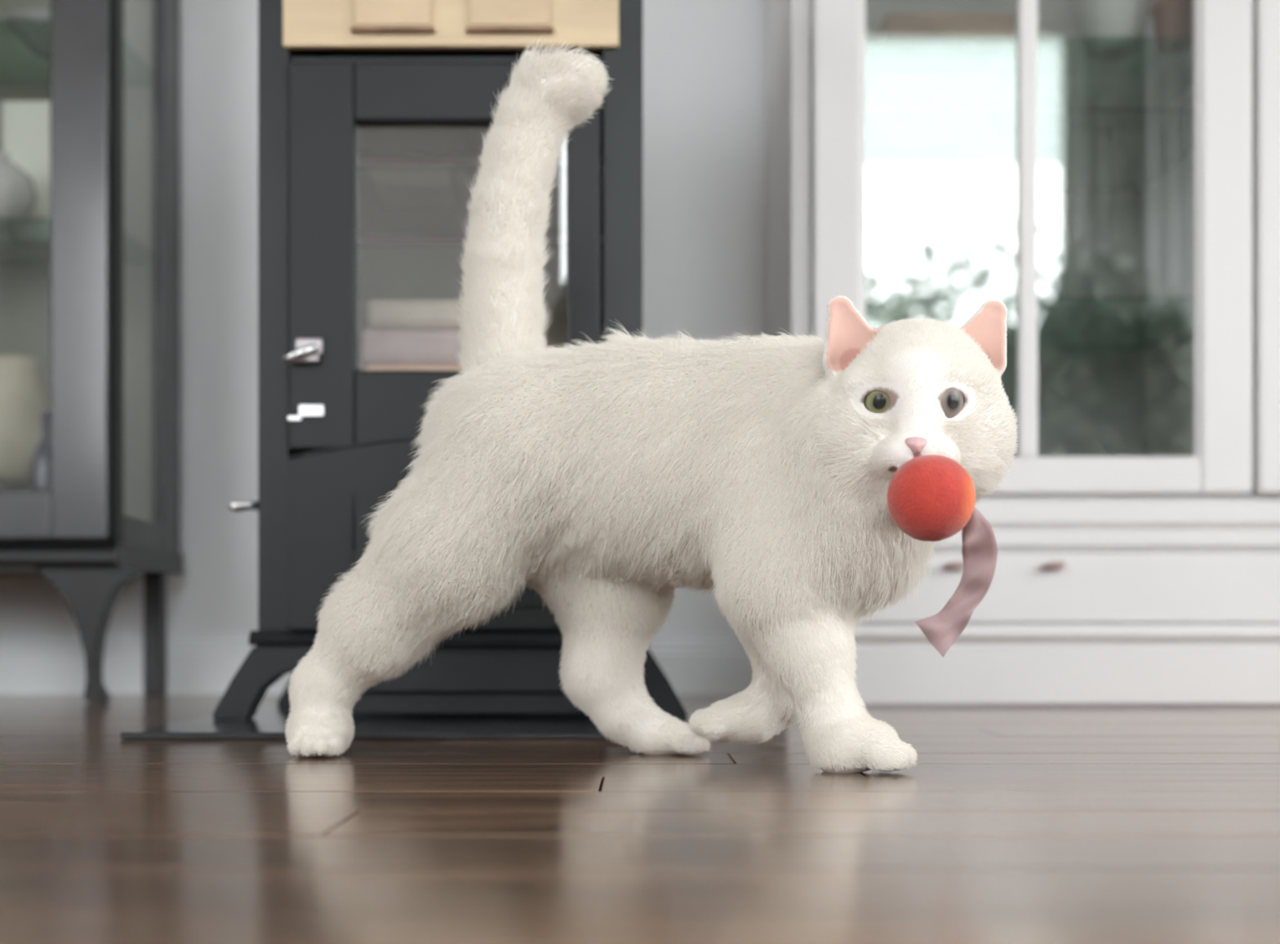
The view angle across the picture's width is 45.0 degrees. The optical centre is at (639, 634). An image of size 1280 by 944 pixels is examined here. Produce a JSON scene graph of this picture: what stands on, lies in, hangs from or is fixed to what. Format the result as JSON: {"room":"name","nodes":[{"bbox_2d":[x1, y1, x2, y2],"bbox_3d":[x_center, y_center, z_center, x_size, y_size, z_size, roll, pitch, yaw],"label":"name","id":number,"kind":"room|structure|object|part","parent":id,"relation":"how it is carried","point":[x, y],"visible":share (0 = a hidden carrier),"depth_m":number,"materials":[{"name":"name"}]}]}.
{"room":"living room","nodes":[
{"label":"living room","id":0,"kind":"room"},
{"bbox_2d":[0,0,766,634],"bbox_3d":[0.200,-1.313,2.290,5.600,2.800,0.100,0,0,0],"label":"wall","id":1,"kind":"structure","parent":0,"point":[704,61],"depth_m":2.24,"materials":[{"name":"grey paint"}]},
{"bbox_2d":[0,634,753,694],"bbox_3d":[0.200,0.043,2.232,5.600,0.087,0.015,0,0,0],"label":"baseboard","id":2,"kind":"structure","parent":1,"relation":"attached to","point":[30,664],"depth_m":2.22,"materials":[{"name":"white paint"}]},
{"bbox_2d":[0,694,1279,943],"bbox_3d":[0.523,0.114,-0.130,8.045,0.066,4.940,0,0,0],"label":"floor","id":3,"kind":"structure","parent":0,"point":[1009,825],"depth_m":0.68,"materials":[{"name":"brown wood"}]},
{"bbox_2d":[0,0,182,703],"bbox_3d":[-1.008,-0.573,2.046,0.752,1.320,0.309,0,0,0],"label":"display cabinet","id":4,"kind":"object","parent":3,"relation":"on","point":[100,310],"visible":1,"depth_m":1.95,"materials":[{"name":"grey paint"}]},
{"bbox_2d":[0,151,37,231],"bbox_3d":[-0.837,-0.575,2.000,0.104,0.095,0.104,0,0,0],"label":"round vase","id":5,"kind":"object","parent":4,"relation":"on","point":[18,194],"visible":1,"depth_m":1.98,"materials":[{"name":"white ceramic"}]},
{"bbox_2d":[0,355,50,485],"bbox_3d":[-0.829,-0.283,2.050,0.104,0.165,0.104,0,0,0],"label":"vase","id":6,"kind":"object","parent":4,"relation":"in","point":[23,395],"visible":0.81,"depth_m":2.02,"materials":[{"name":"beige ceramic"}]},
{"bbox_2d":[2,101,50,251],"bbox_3d":[-0.819,-0.620,2.095,0.068,0.186,0.070,0,0,0],"label":"storage box","id":7,"kind":"object","parent":4,"relation":"on","point":[26,125],"visible":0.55,"depth_m":2.06,"materials":[{"name":"white"}]},
{"bbox_2d":[4,8,50,60],"bbox_3d":[-0.795,-0.800,2.080,0.112,0.042,0.112,0,0,0],"label":"bowl","id":8,"kind":"object","parent":4,"relation":"on","point":[32,26],"visible":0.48,"depth_m":2.04,"materials":[{"name":"grey ceramic"}]},
{"bbox_2d":[31,410,50,488],"bbox_3d":[-0.782,-0.214,2.030,0.034,0.160,0.034,0,0,0],"label":"bottle","id":9,"kind":"object","parent":4,"relation":"in","point":[41,462],"visible":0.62,"depth_m":2.02,"materials":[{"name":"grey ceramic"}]},
{"bbox_3d":[-0.834,-0.670,1.923,0.346,1.105,0.019,0,0,0],"label":"door","id":10,"kind":"part","parent":4,"relation":"part of","materials":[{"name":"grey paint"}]},
{"bbox_2d":[0,217,147,249],"bbox_3d":[-1.008,-0.525,2.070,0.667,0.004,0.229,0,0,0],"label":"glass shelf","id":11,"kind":"object","parent":4,"relation":"attached to","point":[0,218],"depth_m":1.96,"materials":[{"name":"clear glass"}]},
{"bbox_3d":[-1.008,-0.674,2.187,0.669,1.078,0.002,0,0,0],"label":"panel","id":12,"kind":"part","parent":4,"relation":"part of","materials":[{"name":"clear glass"}]},
{"bbox_3d":[-0.695,0.002,1.948,0.126,0.171,0.027,0,0,0],"label":"leg","id":13,"kind":"part","parent":4,"relation":"part of","materials":[{"name":"black paint"}]},
{"bbox_3d":[-1.008,-0.099,2.060,0.715,0.031,0.280,0,0,0],"label":"moulding","id":14,"kind":"part","parent":4,"relation":"part of","materials":[{"name":"black paint"}]},
{"bbox_3d":[-0.663,-0.664,1.947,0.016,1.098,0.026,0,0,0],"label":"corner post","id":15,"kind":"part","parent":4,"relation":"part of","materials":[{"name":"black paint"}]},
{"bbox_3d":[-0.664,-0.133,2.042,0.017,0.036,0.165,0,0,0],"label":"rail","id":16,"kind":"part","parent":4,"relation":"part of","materials":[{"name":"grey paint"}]},
{"bbox_3d":[-0.682,0.002,2.171,0.026,0.171,0.026,0,0,0],"label":"leg","id":17,"kind":"part","parent":4,"relation":"part of","materials":[{"name":"black paint"}]},
{"bbox_3d":[-0.664,-0.664,2.156,0.018,1.098,0.063,0,0,0],"label":"corner post","id":18,"kind":"part","parent":4,"relation":"part of","materials":[{"name":"grey paint"}]},
{"bbox_2d":[212,0,688,719],"bbox_3d":[-0.180,-0.354,1.594,0.451,0.870,0.322,0,0,0],"label":"wood stove","id":19,"kind":"object","parent":3,"relation":"on","point":[345,87],"visible":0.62,"depth_m":1.46,"materials":[{"name":"grey paint"}]},
{"bbox_3d":[-0.376,-0.123,1.479,0.035,0.011,0.011,0,0,-22],"label":"handle","id":20,"kind":"part","parent":19,"relation":"part of","materials":[{"name":"silver metal"}]},
{"bbox_3d":[-0.317,-0.263,1.438,0.031,0.017,0.009,0,0,-13],"label":"latch lever","id":21,"kind":"part","parent":19,"relation":"part of","materials":[{"name":"silver metal"}]},
{"bbox_3d":[-0.314,-0.208,1.453,0.035,0.015,0.004,0,0,0],"label":"key plate","id":22,"kind":"part","parent":19,"relation":"part of","materials":[{"name":"silver metal"}]},
{"bbox_3d":[-0.233,-0.640,1.457,0.074,0.134,0.005,0,0,0],"label":"drawer panel","id":23,"kind":"part","parent":19,"relation":"part of","materials":[{"name":"beige wood"}]},
{"bbox_3d":[-0.180,0.004,1.604,0.377,0.014,0.302,0,0,0],"label":"moulding","id":24,"kind":"part","parent":19,"relation":"part of","materials":[{"name":"grey paint"}]},
{"bbox_2d":[361,364,462,370],"bbox_3d":[-0.213,-0.248,1.595,0.129,0.040,0.140,0,0,0],"label":"folded towel","id":25,"kind":"object","parent":19,"relation":"on","point":[370,367],"visible":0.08,"depth_m":1.53,"materials":[{"name":"fabric"}]},
{"bbox_2d":[358,330,462,366],"bbox_3d":[-0.212,-0.285,1.595,0.136,0.034,0.140,0,0,0],"label":"folded towel","id":26,"kind":"object","parent":25,"relation":"on","point":[375,347],"visible":0.37,"depth_m":1.52,"materials":[{"name":"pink fabric"}]},
{"bbox_2d":[364,299,462,330],"bbox_3d":[-0.214,-0.317,1.595,0.117,0.030,0.140,0,0,0],"label":"folded towel","id":27,"kind":"object","parent":26,"relation":"on","point":[380,314],"visible":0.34,"depth_m":1.53,"materials":[{"name":"beige fabric"}]},
{"bbox_2d":[368,163,461,208],"bbox_3d":[-0.234,-0.467,1.610,0.084,0.024,0.090,0,0,0],"label":"wooden box","id":28,"kind":"object","parent":19,"relation":"on","point":[395,185],"visible":1,"depth_m":1.57,"materials":[{"name":"wood"}]},
{"bbox_3d":[-0.185,-0.095,1.457,0.294,0.181,0.016,0,0,0],"label":"door","id":29,"kind":"part","parent":19,"relation":"part of","materials":[{"name":"black paint"}]},
{"bbox_3d":[-0.185,-0.357,1.464,0.294,0.367,0.018,0,0,0],"label":"door","id":30,"kind":"part","parent":19,"relation":"part of","materials":[{"name":"black paint"}]},
{"bbox_3d":[-0.179,-0.658,1.465,0.318,0.205,0.012,0,0,0],"label":"drawer","id":31,"kind":"part","parent":19,"relation":"part of","materials":[{"name":"beige wood"}]},
{"bbox_3d":[-0.169,-0.087,1.448,0.201,0.127,0.006,0,0,0],"label":"raised panel","id":32,"kind":"part","parent":19,"relation":"part of","materials":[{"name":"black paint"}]},
{"bbox_2d":[462,213,471,257],"bbox_3d":[-0.149,-0.410,1.595,0.068,0.061,0.068,0,0,0],"label":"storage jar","id":33,"kind":"object","parent":19,"relation":"on","point":[467,219],"visible":0.03,"depth_m":1.58,"materials":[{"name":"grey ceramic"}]},
{"bbox_3d":[-0.123,-0.640,1.457,0.077,0.134,0.005,0,0,0],"label":"drawer panel","id":34,"kind":"part","parent":19,"relation":"part of","materials":[{"name":"beige wood"}]},
{"bbox_2d":[284,35,1019,773],"bbox_3d":[0.006,-0.162,1.062,0.505,0.504,0.191,0,0,26],"label":"cat","id":35,"kind":"object","parent":3,"relation":"on","point":[606,479],"visible":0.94,"depth_m":1.03},
{"bbox_2d":[887,454,997,657],"bbox_3d":[0.168,-0.044,0.872,0.049,0.114,0.060,0,0,45],"label":"toy","id":36,"kind":"object","parent":35,"relation":"attached to","point":[931,498],"visible":1,"depth_m":0.86,"materials":[{"name":"red fabric"}]},
{"bbox_2d":[766,0,1279,706],"bbox_3d":[0.742,-0.578,2.022,1.134,1.330,0.401,0,0,0],"label":"china cabinet","id":37,"kind":"object","parent":3,"relation":"on","point":[1123,215],"visible":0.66,"depth_m":1.84,"materials":[{"name":"white paint"}]},
{"bbox_2d":[873,13,1015,70],"bbox_3d":[0.379,-0.742,1.935,0.160,0.036,0.100,0,0,0],"label":"box","id":38,"kind":"object","parent":37,"relation":"on","point":[903,41],"visible":1,"depth_m":1.89,"materials":[{"name":"white"}]},
{"bbox_3d":[0.375,-0.081,1.831,0.030,0.011,0.020,0,0,0],"label":"drawer pull","id":39,"kind":"part","parent":37,"relation":"part of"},
{"bbox_3d":[0.467,-0.687,1.841,0.523,1.041,0.017,0,0,0],"label":"door","id":40,"kind":"part","parent":37,"relation":"part of","materials":[{"name":"white paint"}]},
{"bbox_3d":[0.742,-0.690,2.217,1.090,1.047,0.010,0,0,0],"label":"panel","id":41,"kind":"part","parent":37,"relation":"part of","materials":[{"name":"paint"}]},
{"bbox_3d":[0.492,-0.081,1.831,0.030,0.011,0.020,0,0,0],"label":"drawer pull","id":42,"kind":"part","parent":37,"relation":"part of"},
{"bbox_3d":[0.742,0.035,2.029,1.134,0.094,0.386,0,0,0],"label":"moulding","id":43,"kind":"part","parent":37,"relation":"part of","materials":[{"name":"white paint"}]},
{"bbox_3d":[0.742,-0.056,1.845,1.098,0.084,0.011,0,0,0],"label":"drawer","id":44,"kind":"part","parent":37,"relation":"part of","materials":[{"name":"white paint"}]},
{"bbox_3d":[0.742,-0.133,2.026,1.134,0.066,0.392,0,0,0],"label":"waist moulding","id":45,"kind":"part","parent":37,"relation":"part of","materials":[{"name":"white paint"}]},
{"bbox_2d":[1069,0,1152,62],"bbox_3d":[0.591,-0.772,1.932,0.106,0.095,0.106,0,0,0],"label":"vase","id":46,"kind":"object","parent":37,"relation":"on","point":[1108,30],"visible":1,"depth_m":1.91,"materials":[{"name":"white ceramic"}]},
{"bbox_2d":[1149,0,1193,54],"bbox_3d":[0.662,-0.752,1.910,0.060,0.056,0.060,0,0,0],"label":"clay pot","id":47,"kind":"object","parent":37,"relation":"on","point":[1172,20],"visible":0.9,"depth_m":1.89,"materials":[{"name":"ceramic"}]},
{"bbox_3d":[0.996,-0.687,1.839,0.525,1.041,0.021,0,0,0],"label":"door","id":48,"kind":"part","parent":37,"relation":"part of","materials":[{"name":"white paint"}]}
]}

